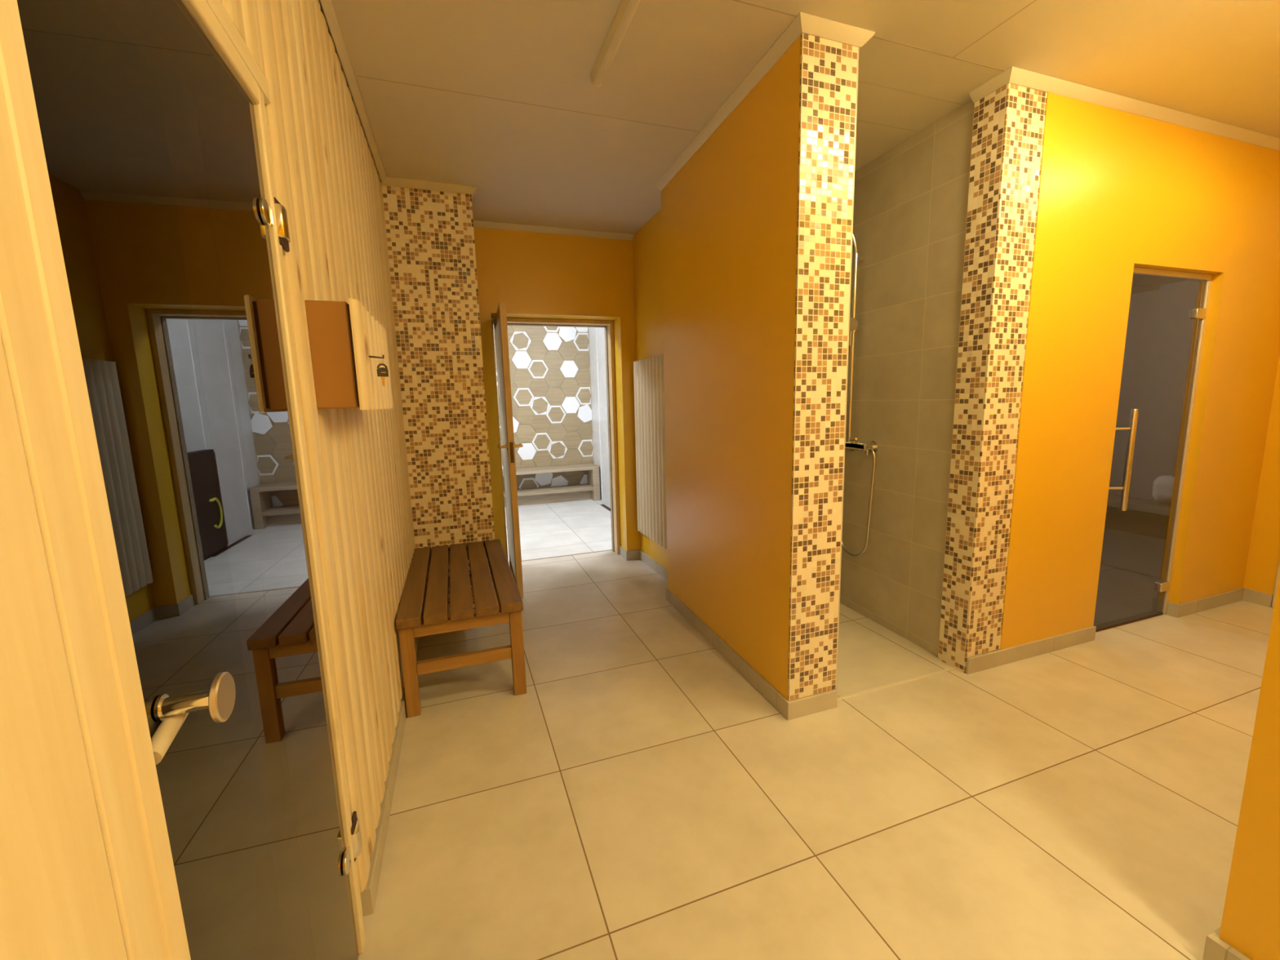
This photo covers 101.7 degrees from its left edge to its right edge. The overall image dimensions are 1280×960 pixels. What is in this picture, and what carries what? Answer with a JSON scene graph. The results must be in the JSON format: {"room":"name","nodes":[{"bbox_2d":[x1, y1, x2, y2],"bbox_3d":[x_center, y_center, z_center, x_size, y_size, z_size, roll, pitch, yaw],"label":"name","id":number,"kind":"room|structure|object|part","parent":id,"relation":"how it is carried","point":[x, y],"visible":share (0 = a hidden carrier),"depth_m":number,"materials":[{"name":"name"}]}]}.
{"room":"sauna area","nodes":[
{"label":"sauna area","id":0,"kind":"room"},
{"bbox_2d":[220,0,415,893],"bbox_3d":[-0.914,-0.237,1.674,0.022,2.360,2.776,-4,9,-19],"label":"wall","id":1,"kind":"structure","parent":0,"point":[328,184],"depth_m":1.43,"materials":[{"name":"brown wood"}]},
{"bbox_2d":[304,297,393,409],"bbox_3d":[-0.753,-0.317,1.420,0.141,0.246,0.534,-4,9,-19],"label":"wall box","id":2,"kind":"object","parent":1,"relation":"attached to","point":[348,344],"visible":0.95,"depth_m":1.18,"materials":[{"name":"brown wood"}]},
{"bbox_3d":[-0.725,-0.319,1.430,0.017,0.246,0.534,-4,9,-19],"label":"panel","id":3,"kind":"part","parent":2,"relation":"part of","materials":[{"name":"brown wood"}]},
{"bbox_2d":[376,360,388,386],"bbox_3d":[-0.640,-0.265,1.297,0.006,0.062,0.027,5,11,34],"label":"key","id":4,"kind":"object","parent":2,"relation":"hanging from","point":[383,372],"visible":1,"depth_m":1.29,"materials":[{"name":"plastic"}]},
{"bbox_3d":[-0.640,-0.246,1.300,0.002,0.024,0.009,5,11,34],"label":"blade","id":5,"kind":"part","parent":4,"relation":"part of","materials":[{"name":"gold metal"}]},
{"bbox_2d":[320,0,386,182],"bbox_3d":[-0.483,-1.241,0.258,0.026,0.026,5.444,-4,9,-19],"label":"trim","id":6,"kind":"structure","parent":1,"relation":"attached to","point":[326,5],"depth_m":1.91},
{"bbox_2d":[379,177,494,613],"bbox_3d":[-1.275,-0.446,3.313,0.534,2.480,0.572,-4,9,-19],"label":"pillar","id":7,"kind":"structure","parent":0,"point":[430,233],"depth_m":3.02,"materials":[{"name":"tile"}]},
{"bbox_2d":[381,176,477,198],"bbox_3d":[-1.161,-1.621,2.891,0.493,0.034,0.091,-4,9,-19],"label":"trim","id":8,"kind":"structure","parent":7,"relation":"attached to","point":[389,181],"depth_m":2.86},
{"bbox_2d":[493,324,593,489],"bbox_3d":[-2.413,-0.883,6.371,3.913,2.480,0.159,-4,9,-19],"label":"wall","id":9,"kind":"structure","parent":0,"point":[549,366],"depth_m":6.73,"materials":[{"name":"tile"}]},
{"bbox_2d":[473,226,639,558],"bbox_3d":[-0.652,-0.566,4.001,2.220,2.480,0.321,-4,9,-19],"label":"wall","id":10,"kind":"structure","parent":0,"point":[537,275],"depth_m":3.77,"materials":[{"name":"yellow paint"}]},
{"bbox_2d":[473,220,634,240],"bbox_3d":[-0.597,-1.752,3.660,1.164,0.034,0.034,-4,9,-19],"label":"trim","id":11,"kind":"structure","parent":10,"relation":"attached to","point":[477,224],"depth_m":3.65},
{"bbox_2d":[491,302,620,598],"bbox_3d":[-0.552,-0.239,3.794,0.986,1.892,0.831,-4,9,-19],"label":"door","id":12,"kind":"structure","parent":10,"relation":"in","point":[500,322],"depth_m":3.84,"materials":[{"name":"brown wood"}]},
{"bbox_3d":[-0.939,-0.214,3.630,0.005,1.690,0.653,-4,9,-17],"label":"pane","id":13,"kind":"part","parent":12,"relation":"part of","materials":[{"name":"clear glass"}]},
{"bbox_3d":[-0.921,-0.199,3.631,0.038,1.864,0.765,-4,9,-17],"label":"frame","id":14,"kind":"part","parent":12,"relation":"part of","materials":[{"name":"brown wood"}]},
{"bbox_3d":[-0.833,-0.219,3.349,0.158,0.044,0.140,-4,9,-19],"label":"handle","id":15,"kind":"part","parent":12,"relation":"part of","materials":[{"name":"gold metal"}]},
{"bbox_3d":[-0.804,-0.172,3.267,0.022,0.130,0.002,-4,9,-17],"label":"lock plate","id":16,"kind":"part","parent":12,"relation":"part of","materials":[{"name":"metal"}]},
{"bbox_2d":[508,549,612,563],"bbox_3d":[-0.653,0.635,4.347,0.940,0.006,0.018,-4,9,-19],"label":"trim","id":17,"kind":"structure","parent":10,"relation":"attached to","point":[607,549],"depth_m":4.35,"materials":[{"name":"silver metal"}]},
{"bbox_2d":[588,327,610,505],"bbox_3d":[-0.182,-0.850,5.791,0.106,2.480,2.760,-4,9,-19],"label":"wall","id":18,"kind":"structure","parent":0,"point":[597,335],"depth_m":6.56,"materials":[{"name":"white paint"}]},
{"bbox_2d":[632,208,666,568],"bbox_3d":[0.365,-0.547,3.711,0.502,2.480,0.914,-4,9,-19],"label":"wall","id":19,"kind":"structure","parent":0,"point":[647,240],"depth_m":3.67,"materials":[{"name":"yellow paint"}]},
{"bbox_2d":[633,355,666,549],"bbox_3d":[0.087,-0.206,3.763,0.036,1.315,0.670,-4,9,-19],"label":"radiator","id":20,"kind":"object","parent":19,"relation":"attached to","point":[648,373],"visible":0.9,"depth_m":3.74,"materials":[{"name":"white metal"}]},
{"bbox_2d":[661,33,858,701],"bbox_3d":[0.445,-0.372,2.553,0.232,2.480,1.342,-4,9,-19],"label":"wall","id":21,"kind":"structure","parent":0,"point":[757,224],"depth_m":2.08,"materials":[{"name":"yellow paint"}]},
{"bbox_2d":[619,546,788,719],"bbox_3d":[0.280,0.745,3.232,0.157,0.075,2.429,-4,9,-18],"label":"baseboard","id":22,"kind":"structure","parent":21,"relation":"attached to","point":[779,701],"depth_m":2.63,"materials":[{"name":"tile"}]},
{"bbox_2d":[655,12,875,191],"bbox_3d":[0.420,-1.578,2.354,0.301,0.034,1.377,-4,9,-19],"label":"trim","id":23,"kind":"structure","parent":21,"relation":"attached to","point":[803,23],"depth_m":1.84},
{"bbox_2d":[786,689,837,719],"bbox_3d":[0.697,0.907,2.103,0.241,0.075,0.010,-4,9,-19],"label":"baseboard","id":24,"kind":"structure","parent":21,"relation":"attached to","point":[796,708],"depth_m":2.10,"materials":[{"name":"tile"}]},
{"bbox_2d":[837,666,956,700],"bbox_3d":[1.138,0.901,2.307,0.713,0.007,0.014,-4,9,-19],"label":"trim","id":25,"kind":"structure","parent":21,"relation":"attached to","point":[953,668],"depth_m":2.30,"materials":[{"name":"beige tile"}]},
{"bbox_2d":[319,0,1279,234],"bbox_3d":[1.705,-1.537,1.429,5.350,0.100,6.220,-4,9,-19],"label":"ceiling","id":26,"kind":"structure","parent":0,"point":[676,63],"depth_m":1.97,"materials":[{"name":"white paint"}]},
{"bbox_2d":[590,0,640,88],"bbox_3d":[0.036,-1.420,1.407,0.044,0.044,1.230,-4,9,-19],"label":"ceiling light","id":27,"kind":"object","parent":26,"relation":"attached to","point":[627,9],"visible":1,"depth_m":1.72,"materials":[{"name":"plastic"}]},
{"bbox_2d":[358,498,1273,959],"bbox_3d":[1.153,0.825,3.140,8.000,0.103,9.150,-4,9,-19],"label":"floor","id":28,"kind":"structure","parent":0,"point":[642,798],"depth_m":1.69,"materials":[{"name":"tile"}]},
{"bbox_2d":[395,539,526,717],"bbox_3d":[-0.916,0.677,2.689,0.496,0.432,1.118,-4,9,-19],"label":"wooden bench","id":29,"kind":"object","parent":28,"relation":"on","point":[423,610],"visible":0.99,"depth_m":2.26,"materials":[{"name":"brown wood"}]},
{"bbox_3d":[-0.947,0.781,2.145,0.052,0.392,0.052,-4,9,-19],"label":"leg","id":30,"kind":"part","parent":29,"relation":"part of","materials":[{"name":"brown wood"}]},
{"bbox_3d":[-1.294,0.644,3.098,0.052,0.392,0.052,-4,9,-19],"label":"leg","id":31,"kind":"part","parent":29,"relation":"part of","materials":[{"name":"brown wood"}]},
{"bbox_3d":[-0.885,0.612,3.242,0.052,0.392,0.052,-4,9,-19],"label":"leg","id":32,"kind":"part","parent":29,"relation":"part of","materials":[{"name":"brown wood"}]},
{"bbox_3d":[-0.538,0.749,2.289,0.052,0.392,0.052,-4,9,-19],"label":"leg","id":33,"kind":"part","parent":29,"relation":"part of","materials":[{"name":"brown wood"}]},
{"bbox_2d":[502,463,599,506],"bbox_3d":[-1.720,0.108,6.499,2.430,0.448,0.325,-4,9,-19],"label":"wooden bench","id":34,"kind":"object","parent":28,"relation":"on","point":[591,491],"visible":0.43,"depth_m":6.68,"materials":[{"name":"grey wood"}]},
{"bbox_2d":[503,484,593,497],"bbox_3d":[-1.726,0.175,6.503,2.310,0.045,0.300,-4,9,-19],"label":"shelf","id":35,"kind":"object","parent":34,"relation":"attached to","point":[557,490],"depth_m":6.65,"materials":[{"name":"grey wood"}]},
{"bbox_3d":[-1.724,-0.090,6.468,2.430,0.046,0.325,-4,9,-19],"label":"seat","id":36,"kind":"part","parent":34,"relation":"part of","materials":[{"name":"grey wood"}]},
{"bbox_3d":[-0.615,0.045,6.889,0.085,0.402,0.320,-4,9,-19],"label":"panel","id":37,"kind":"part","parent":34,"relation":"part of","materials":[{"name":"grey wood"}]},
{"bbox_2d":[600,503,610,511],"bbox_3d":[-0.341,0.357,6.121,0.060,0.004,0.800,-4,9,-19],"label":"baseboard","id":38,"kind":"structure","parent":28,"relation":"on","point":[603,505],"depth_m":6.30,"materials":[{"name":"tile"}]},
{"bbox_2d":[1104,493,1171,539],"bbox_3d":[4.321,0.303,4.782,0.365,0.285,2.300,-4,9,-19],"label":"stone bench","id":39,"kind":"object","parent":28,"relation":"on","point":[1144,517],"visible":0.09,"depth_m":4.54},
{"bbox_3d":[4.319,0.187,4.764,0.365,0.050,2.300,-4,9,-19],"label":"seat","id":40,"kind":"part","parent":39,"relation":"part of","materials":[{"name":"stone"}]},
{"bbox_2d":[1151,475,1174,502],"bbox_3d":[4.469,0.078,4.427,0.160,0.235,0.160,6,12,41],"label":"towel","id":41,"kind":"object","parent":39,"relation":"on","point":[1162,486],"visible":0.66,"depth_m":4.39,"materials":[{"name":"white fabric"}]},
{"bbox_2d":[840,99,974,656],"bbox_3d":[1.327,-0.452,2.934,0.222,2.480,1.210,-4,9,-19],"label":"wall","id":42,"kind":"structure","parent":0,"point":[911,201],"depth_m":2.61,"materials":[{"name":"tile"}]},
{"bbox_2d":[841,231,878,556],"bbox_3d":[1.023,-0.477,2.897,0.551,1.849,0.308,0,9,8],"label":"shower","id":43,"kind":"object","parent":42,"relation":"attached to","point":[851,443],"visible":0.6,"depth_m":2.85,"materials":[{"name":"silver metal"}]},
{"bbox_3d":[1.177,-0.212,2.875,0.036,0.050,0.137,2,9,20],"label":"lever","id":44,"kind":"part","parent":43,"relation":"part of","materials":[{"name":"silver metal"}]},
{"bbox_2d":[937,83,1047,672],"bbox_3d":[1.533,-0.360,2.296,0.217,2.480,0.142,-4,9,-19],"label":"pillar","id":45,"kind":"structure","parent":0,"point":[1009,122],"depth_m":2.22,"materials":[{"name":"tile"}]},
{"bbox_2d":[1000,92,1279,649],"bbox_3d":[2.604,-0.439,2.640,2.037,2.480,0.086,-4,9,-19],"label":"wall","id":46,"kind":"structure","parent":0,"point":[1120,191],"depth_m":2.46,"materials":[{"name":"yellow paint"}]},
{"bbox_2d":[965,626,1096,674],"bbox_3d":[1.905,0.814,2.514,0.888,0.075,0.010,-4,9,-19],"label":"baseboard","id":47,"kind":"structure","parent":46,"relation":"attached to","point":[1025,651],"depth_m":2.49,"materials":[{"name":"tile"}]},
{"bbox_2d":[968,66,1279,151],"bbox_3d":[2.452,-1.639,2.427,2.288,0.034,0.180,-4,9,-19],"label":"trim","id":48,"kind":"structure","parent":46,"relation":"attached to","point":[1013,75],"depth_m":2.19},
{"bbox_2d":[1093,266,1212,632],"bbox_3d":[2.621,-0.120,2.687,0.724,1.837,0.096,-4,9,-19],"label":"door","id":49,"kind":"structure","parent":46,"relation":"in","point":[1200,313],"depth_m":2.75,"materials":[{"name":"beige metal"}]},
{"bbox_3d":[2.379,-0.105,2.590,0.089,0.310,0.013,0,9,9],"label":"post","id":50,"kind":"part","parent":49,"relation":"part of","materials":[{"name":"metal"}]},
{"bbox_3d":[2.424,-0.097,2.582,0.027,0.506,0.027,-4,9,-19],"label":"handle","id":51,"kind":"part","parent":49,"relation":"part of","materials":[{"name":"metal"}]},
{"bbox_3d":[2.615,-0.123,2.704,0.724,1.836,0.028,-4,9,-19],"label":"frame","id":52,"kind":"part","parent":49,"relation":"part of","materials":[{"name":"beige metal"}]},
{"bbox_2d":[1166,587,1244,617],"bbox_3d":[3.291,0.703,3.025,0.658,0.075,0.051,-4,9,-19],"label":"baseboard","id":53,"kind":"structure","parent":46,"relation":"attached to","point":[1175,610],"depth_m":2.97,"materials":[{"name":"tile"}]},
{"bbox_2d":[1108,280,1200,500],"bbox_3d":[3.039,-0.594,4.186,3.850,2.300,2.600,-4,9,-19],"label":"wall","id":54,"kind":"structure","parent":0,"point":[1160,330],"depth_m":4.59,"materials":[{"name":"grey paint"}]},
{"bbox_2d":[1130,274,1188,293],"bbox_3d":[3.009,-1.603,4.047,3.850,0.063,2.570,-4,9,-19],"label":"ceiling","id":55,"kind":"structure","parent":0,"point":[1140,283],"depth_m":4.36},
{"bbox_2d":[1218,574,1279,959],"bbox_3d":[2.873,-0.146,0.674,2.878,2.480,1.651,-4,9,-19],"label":"wall","id":56,"kind":"structure","parent":0,"point":[1251,918],"depth_m":1.07,"materials":[{"name":"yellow paint"}]},
{"bbox_2d":[1202,927,1250,959],"bbox_3d":[2.891,1.042,0.857,2.898,0.075,1.663,-4,9,-19],"label":"baseboard","id":57,"kind":"structure","parent":56,"relation":"attached to","point":[1215,948],"depth_m":1.13,"materials":[{"name":"tile"}]},
{"bbox_2d":[1243,354,1279,594],"bbox_3d":[3.858,-0.439,2.440,0.190,2.480,1.450,-4,9,-19],"label":"wall","id":58,"kind":"structure","parent":0,"point":[1264,553],"depth_m":2.99,"materials":[{"name":"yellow paint"}]},
{"bbox_2d":[1242,587,1273,607],"bbox_3d":[3.622,0.689,3.058,0.011,0.075,0.120,-4,9,-19],"label":"baseboard","id":59,"kind":"structure","parent":58,"relation":"attached to","point":[1255,597],"depth_m":3.05,"materials":[{"name":"tile"}]},
{"bbox_2d":[1271,558,1279,608],"bbox_3d":[3.817,-0.212,2.385,0.078,2.050,1.015,-4,9,-19],"label":"door","id":60,"kind":"structure","parent":58,"relation":"in","point":[1278,568],"depth_m":2.97,"materials":[{"name":"beige wood"}]},
{"bbox_3d":[-0.622,-0.061,0.681,0.159,2.480,6.010,-4,9,-19],"label":"wall","id":61,"kind":"structure","parent":0,"visible":0},
{"bbox_2d":[0,0,365,959],"bbox_3d":[-0.601,0.230,0.713,0.194,1.895,0.898,-4,9,-19],"label":"door","id":62,"kind":"structure","parent":61,"relation":"in","point":[173,781],"depth_m":0.56,"materials":[{"name":"brown wood"}]},
{"bbox_3d":[-0.430,0.278,0.366,0.021,1.895,0.123,-4,9,-19],"label":"architrave","id":63,"kind":"part","parent":62,"relation":"part of","materials":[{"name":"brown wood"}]},
{"bbox_3d":[-0.488,0.259,0.538,0.018,0.033,0.076,-4,9,-19],"label":"lever","id":64,"kind":"part","parent":62,"relation":"part of","materials":[{"name":"beige metal"}]},
{"bbox_3d":[-0.474,0.235,0.549,0.050,0.026,0.026,-4,9,-19],"label":"stem","id":65,"kind":"part","parent":62,"relation":"part of","materials":[{"name":"silver metal"}]},
{"bbox_3d":[-0.448,0.233,0.559,0.008,0.051,0.051,-4,9,-19],"label":"knob","id":66,"kind":"part","parent":62,"relation":"part of","materials":[{"name":"metal"}]},
{"bbox_3d":[-0.701,-0.496,1.015,0.009,0.086,0.062,-4,9,-19],"label":"plate","id":67,"kind":"part","parent":62,"relation":"part of","materials":[{"name":"metal"}]},
{"bbox_3d":[-0.668,0.833,1.217,0.009,0.086,0.062,-4,9,-19],"label":"plate","id":68,"kind":"part","parent":62,"relation":"part of","materials":[{"name":"metal"}]},
{"bbox_2d":[360,636,419,916],"bbox_3d":[-1.012,0.929,2.235,0.028,0.075,1.981,-4,9,-19],"label":"baseboard","id":69,"kind":"structure","parent":61,"relation":"attached to","point":[368,896],"depth_m":1.54,"materials":[{"name":"tile"}]}
]}

